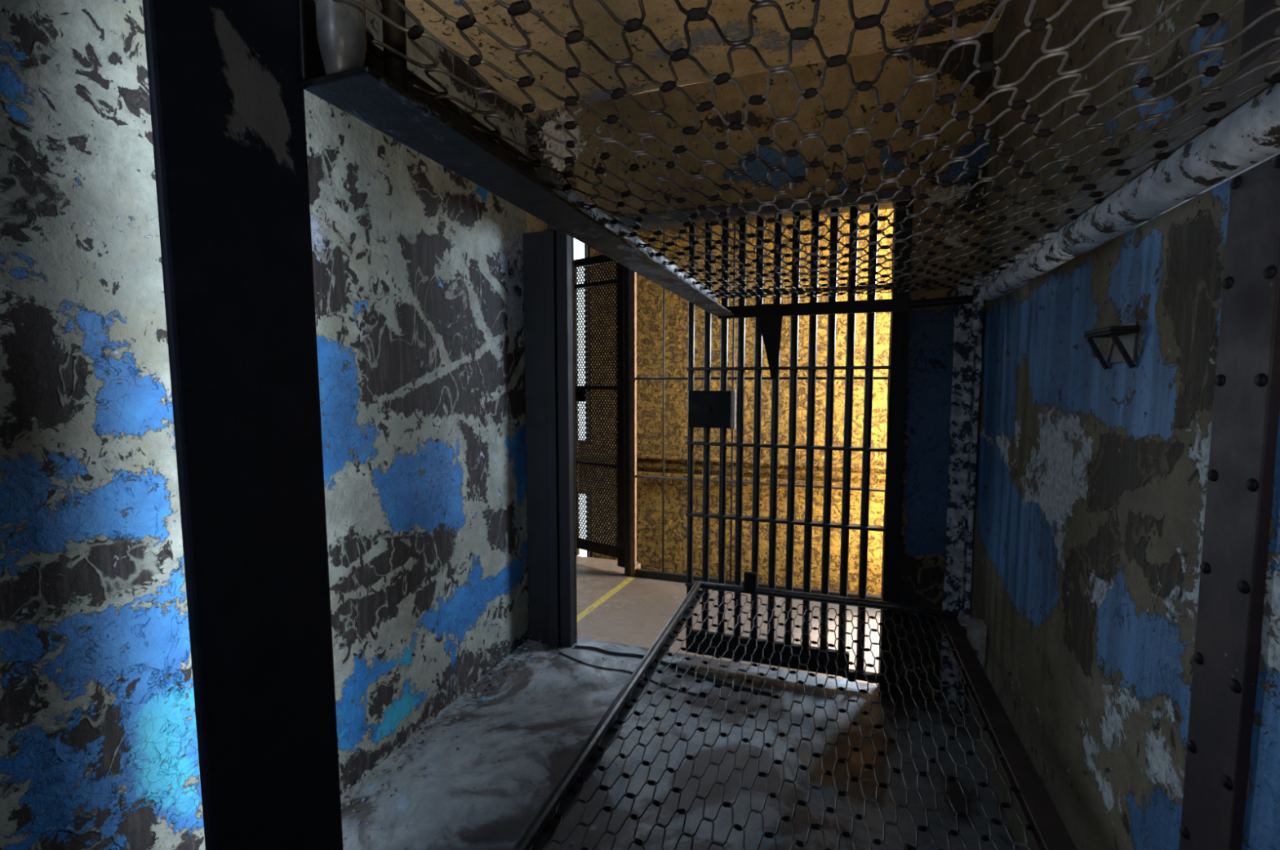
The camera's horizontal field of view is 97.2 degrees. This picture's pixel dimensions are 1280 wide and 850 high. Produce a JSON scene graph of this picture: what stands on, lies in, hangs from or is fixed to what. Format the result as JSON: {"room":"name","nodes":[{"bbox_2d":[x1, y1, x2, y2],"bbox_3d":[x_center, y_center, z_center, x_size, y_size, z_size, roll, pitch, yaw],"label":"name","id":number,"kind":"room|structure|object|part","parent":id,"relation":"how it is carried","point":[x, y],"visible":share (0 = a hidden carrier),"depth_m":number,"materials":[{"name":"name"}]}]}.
{"room":"prison interior","nodes":[
{"label":"prison interior","id":0,"kind":"room"},
{"bbox_2d":[0,0,528,849],"bbox_3d":[-0.996,-0.093,1.344,0.006,2.480,2.900,2,5,19],"label":"wall","id":1,"kind":"structure","parent":0,"point":[418,266],"depth_m":1.22,"materials":[{"name":"paint"}]},
{"bbox_2d":[340,555,1019,849],"bbox_3d":[0.207,1.160,1.619,5.800,0.060,4.220,2,5,19],"label":"floor","id":2,"kind":"structure","parent":0,"point":[435,811],"depth_m":1.89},
{"bbox_2d":[142,0,343,849],"bbox_3d":[-0.315,-0.024,0.447,0.034,2.480,0.140,2,5,19],"label":"steel post","id":3,"kind":"object","parent":2,"relation":"on","point":[227,96],"visible":1,"depth_m":0.43,"materials":[{"name":"black metal"}]},
{"bbox_2d":[340,634,670,848],"bbox_3d":[-0.506,1.104,1.704,0.739,0.036,1.940,2,5,19],"label":"flakes","id":4,"kind":"object","parent":2,"relation":"on","point":[348,803],"visible":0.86,"depth_m":1.94,"materials":[{"name":"grey paint"}]},
{"bbox_2d":[577,577,634,622],"bbox_3d":[-0.219,1.005,3.238,0.117,0.001,0.820,2,5,19],"label":"floor line","id":5,"kind":"object","parent":2,"relation":"on","point":[611,593],"depth_m":3.26,"materials":[{"name":"yellow paint"}]},
{"bbox_2d":[559,651,706,697],"bbox_3d":[-0.056,1.064,2.420,0.734,0.006,0.036,2,5,28],"label":"cord","id":6,"kind":"object","parent":2,"relation":"on","point":[653,681],"visible":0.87,"depth_m":2.44,"materials":[{"name":"black rubber"}]},
{"bbox_2d":[574,644,773,695],"bbox_3d":[0.123,1.057,2.478,0.934,0.013,0.071,2,5,26],"label":"cord","id":7,"kind":"object","parent":2,"relation":"on","point":[680,668],"visible":0.87,"depth_m":2.44,"materials":[{"name":"black rubber"}]},
{"bbox_2d":[623,222,888,600],"bbox_3d":[1.587,-0.130,3.006,3.552,2.300,0.050,2,5,19],"label":"fence","id":8,"kind":"object","parent":2,"relation":"on","point":[629,276],"visible":0.44,"depth_m":3.53,"materials":[{"name":"metal"}]},
{"bbox_2d":[573,254,624,567],"bbox_3d":[-0.281,-0.089,3.747,0.458,2.025,0.063,3,5,36],"label":"gate","id":9,"kind":"object","parent":8,"relation":"attached to","point":[581,393],"visible":0.85,"depth_m":3.73,"materials":[{"name":"metal"}]},
{"bbox_3d":[-0.043,-0.173,3.565,0.035,2.300,0.035,2,5,19],"label":"post","id":10,"kind":"part","parent":8,"relation":"part of","materials":[{"name":"brown metal"}]},
{"bbox_3d":[0.146,-0.178,3.499,0.012,2.280,0.012,4,6,41],"label":"upright rod","id":11,"kind":"part","parent":8,"relation":"part of","materials":[{"name":"paint"}]},
{"bbox_3d":[0.553,-0.167,3.360,0.012,2.280,0.012,4,6,41],"label":"upright rod","id":12,"kind":"part","parent":8,"relation":"part of","materials":[{"name":"paint"}]},
{"bbox_3d":[1.612,0.995,3.084,3.500,0.045,0.030,2,5,19],"label":"toe rail","id":13,"kind":"part","parent":8,"relation":"part of","materials":[{"name":"metal"}]},
{"bbox_3d":[1.610,0.370,3.028,3.500,0.015,0.015,2,5,19],"label":"rail rod","id":14,"kind":"part","parent":8,"relation":"part of","materials":[{"name":"black metal"}]},
{"bbox_3d":[1.610,-0.248,2.981,3.500,0.015,0.015,2,5,19],"label":"rail rod","id":15,"kind":"part","parent":8,"relation":"part of","materials":[{"name":"paint"}]},
{"bbox_2d":[404,0,1006,113],"bbox_3d":[-0.107,-1.306,0.945,1.920,0.006,2.900,2,5,19],"label":"ceiling","id":16,"kind":"structure","parent":0,"point":[900,21],"depth_m":2.01,"materials":[{"name":"paint"}]},
{"bbox_2d":[296,0,1279,335],"bbox_3d":[0.349,-0.758,0.863,0.912,1.080,2.264,2,5,19],"label":"bunk","id":17,"kind":"object","parent":16,"relation":"hanging from","point":[1234,128],"visible":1,"depth_m":0.68,"materials":[{"name":"paint"}]},
{"bbox_3d":[-0.234,-0.779,0.507,0.020,0.983,0.021,2,5,19],"label":"hanger rod","id":18,"kind":"part","parent":17,"relation":"part of","materials":[{"name":"black paint"}]},
{"bbox_3d":[0.034,-0.378,1.268,0.072,0.076,1.732,2,5,19],"label":"rail","id":19,"kind":"part","parent":17,"relation":"part of","materials":[{"name":"metal"}]},
{"bbox_2d":[758,302,782,378],"bbox_3d":[0.469,-0.300,2.035,0.086,0.268,0.022,2,5,19],"label":"metal strip","id":20,"kind":"object","parent":17,"relation":"hanging from","point":[770,315],"visible":1,"depth_m":2.03,"materials":[{"name":"black paint"}]},
{"bbox_3d":[0.690,-0.408,1.958,0.846,0.046,0.027,2,5,19],"label":"rail","id":21,"kind":"part","parent":17,"relation":"part of","materials":[{"name":"black metal"}]},
{"bbox_3d":[0.626,-0.320,0.407,0.072,0.072,1.520,2,5,19],"label":"rail","id":22,"kind":"part","parent":17,"relation":"part of","materials":[{"name":"white metal"}]},
{"bbox_2d":[578,208,893,595],"bbox_3d":[0.892,0.083,4.153,7.000,4.700,0.001,2,5,19],"label":"wall","id":23,"kind":"structure","parent":0,"point":[649,294],"depth_m":4.17,"materials":[{"name":"yellow paint"}]},
{"bbox_2d":[573,238,591,444],"bbox_3d":[-0.807,-0.758,4.698,0.890,1.806,0.055,2,5,19],"label":"window","id":24,"kind":"structure","parent":23,"relation":"in","point":[581,250],"depth_m":4.57,"materials":[{"name":"glass"}]},
{"bbox_3d":[-0.798,-0.760,4.724,0.890,1.805,0.001,2,5,19],"label":"pane","id":25,"kind":"part","parent":24,"relation":"part of","materials":[{"name":"white glass"}]},
{"bbox_2d":[577,490,592,557],"bbox_3d":[-0.807,1.084,4.839,0.890,1.101,0.055,2,5,19],"label":"window","id":26,"kind":"structure","parent":23,"relation":"in","point":[583,553],"depth_m":4.71,"materials":[{"name":"paint"}]},
{"bbox_3d":[-0.798,1.082,4.865,0.890,1.100,0.001,2,5,19],"label":"pane","id":27,"kind":"part","parent":26,"relation":"part of","materials":[{"name":"white glass"}]},
{"bbox_2d":[591,453,885,488],"bbox_3d":[1.858,0.362,3.814,4.740,0.160,0.049,2,5,19],"label":"trim","id":28,"kind":"structure","parent":23,"relation":"attached to","point":[639,464],"depth_m":4.15,"materials":[{"name":"yellow paint"}]},
{"bbox_2d":[524,31,993,702],"bbox_3d":[0.357,-0.173,2.388,1.920,2.480,0.005,2,5,19],"label":"wall","id":29,"kind":"structure","parent":0,"point":[931,329],"depth_m":2.18,"materials":[{"name":"metal"}]},
{"bbox_2d":[522,228,575,647],"bbox_3d":[-0.427,0.084,2.642,0.228,1.930,0.083,2,5,19],"label":"door frame","id":30,"kind":"structure","parent":29,"relation":"attached to","point":[548,282],"depth_m":2.61,"materials":[{"name":"paint"}]},
{"bbox_2d":[547,187,911,232],"bbox_3d":[0.302,-0.873,2.358,1.500,0.050,0.090,2,5,19],"label":"beam","id":31,"kind":"structure","parent":29,"relation":"attached to","point":[865,202],"depth_m":2.25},
{"bbox_2d":[684,205,893,683],"bbox_3d":[0.582,0.091,2.319,0.803,1.875,0.082,2,5,19],"label":"door","id":32,"kind":"structure","parent":29,"relation":"in","point":[707,408],"depth_m":2.32,"materials":[{"name":"paint"}]},
{"bbox_3d":[0.285,-0.061,2.370,0.028,0.027,0.008,2,5,19],"label":"keyhole plate","id":33,"kind":"part","parent":32,"relation":"part of","materials":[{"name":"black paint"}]},
{"bbox_3d":[0.392,-0.065,2.373,0.010,0.167,0.080,2,5,19],"label":"edge plate","id":34,"kind":"part","parent":32,"relation":"part of","materials":[{"name":"grey metal"}]},
{"bbox_3d":[0.530,0.969,2.411,0.682,0.100,0.026,2,5,19],"label":"plate","id":35,"kind":"part","parent":32,"relation":"part of","materials":[{"name":"black paint"}]},
{"bbox_3d":[0.898,1.018,2.292,0.143,0.030,0.030,2,5,19],"label":"rail","id":36,"kind":"part","parent":32,"relation":"part of","materials":[{"name":"black metal"}]},
{"bbox_2d":[877,196,913,698],"bbox_3d":[0.993,0.117,2.201,0.062,1.930,0.086,2,5,19],"label":"door frame","id":37,"kind":"structure","parent":29,"relation":"attached to","point":[899,325],"depth_m":2.17,"materials":[{"name":"black paint"}]},
{"bbox_2d":[964,0,1279,849],"bbox_3d":[0.781,-0.046,0.735,0.004,2.480,2.900,2,5,19],"label":"wall","id":38,"kind":"structure","parent":0,"point":[1090,506],"depth_m":1.10,"materials":[{"name":"paint"}]},
{"bbox_2d":[511,570,1076,849],"bbox_3d":[0.415,0.738,1.261,0.990,0.235,1.738,2,5,19],"label":"bunk bed","id":39,"kind":"object","parent":38,"relation":"attached to","point":[1044,823],"visible":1,"depth_m":1.29,"materials":[{"name":"paint"}]},
{"bbox_3d":[-0.041,0.688,1.398,0.036,0.041,1.690,2,5,19],"label":"rail","id":40,"kind":"part","parent":39,"relation":"part of","materials":[{"name":"metal"}]},
{"bbox_3d":[0.647,0.631,2.054,0.898,0.034,0.029,2,5,19],"label":"rail","id":41,"kind":"part","parent":39,"relation":"part of","materials":[{"name":"metal"}]},
{"bbox_3d":[0.772,0.725,1.120,0.050,0.033,1.690,2,5,19],"label":"rail","id":42,"kind":"part","parent":39,"relation":"part of","materials":[{"name":"black metal"}]},
{"bbox_2d":[937,277,984,716],"bbox_3d":[1.192,0.281,2.092,0.090,1.620,0.076,2,5,19],"label":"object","id":43,"kind":"object","parent":38,"relation":"attached to","point":[967,348],"visible":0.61,"depth_m":2.09,"materials":[{"name":"paint"}]},
{"bbox_2d":[1084,321,1140,369],"bbox_3d":[0.868,-0.144,1.042,0.043,0.082,0.116,2,5,19],"label":"soap dish","id":44,"kind":"object","parent":38,"relation":"attached to","point":[1122,338],"visible":1,"depth_m":1.01,"materials":[{"name":"black paint"}]},
{"bbox_2d":[1084,324,1140,337],"bbox_3d":[0.867,-0.171,1.040,0.042,0.013,0.116,2,5,19],"label":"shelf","id":45,"kind":"object","parent":44,"relation":"on","point":[1118,331],"depth_m":1.00,"materials":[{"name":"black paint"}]},
{"bbox_3d":[0.885,-0.149,1.036,0.006,0.070,0.100,2,5,19],"label":"plate","id":46,"kind":"part","parent":44,"relation":"part of","materials":[{"name":"paint"}]},
{"bbox_2d":[1178,0,1279,849],"bbox_3d":[0.767,-0.045,0.717,0.020,2.480,0.102,2,5,19],"label":"metal beam","id":47,"kind":"structure","parent":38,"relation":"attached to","point":[1246,404],"depth_m":0.72,"materials":[{"name":"metal"}]}
]}

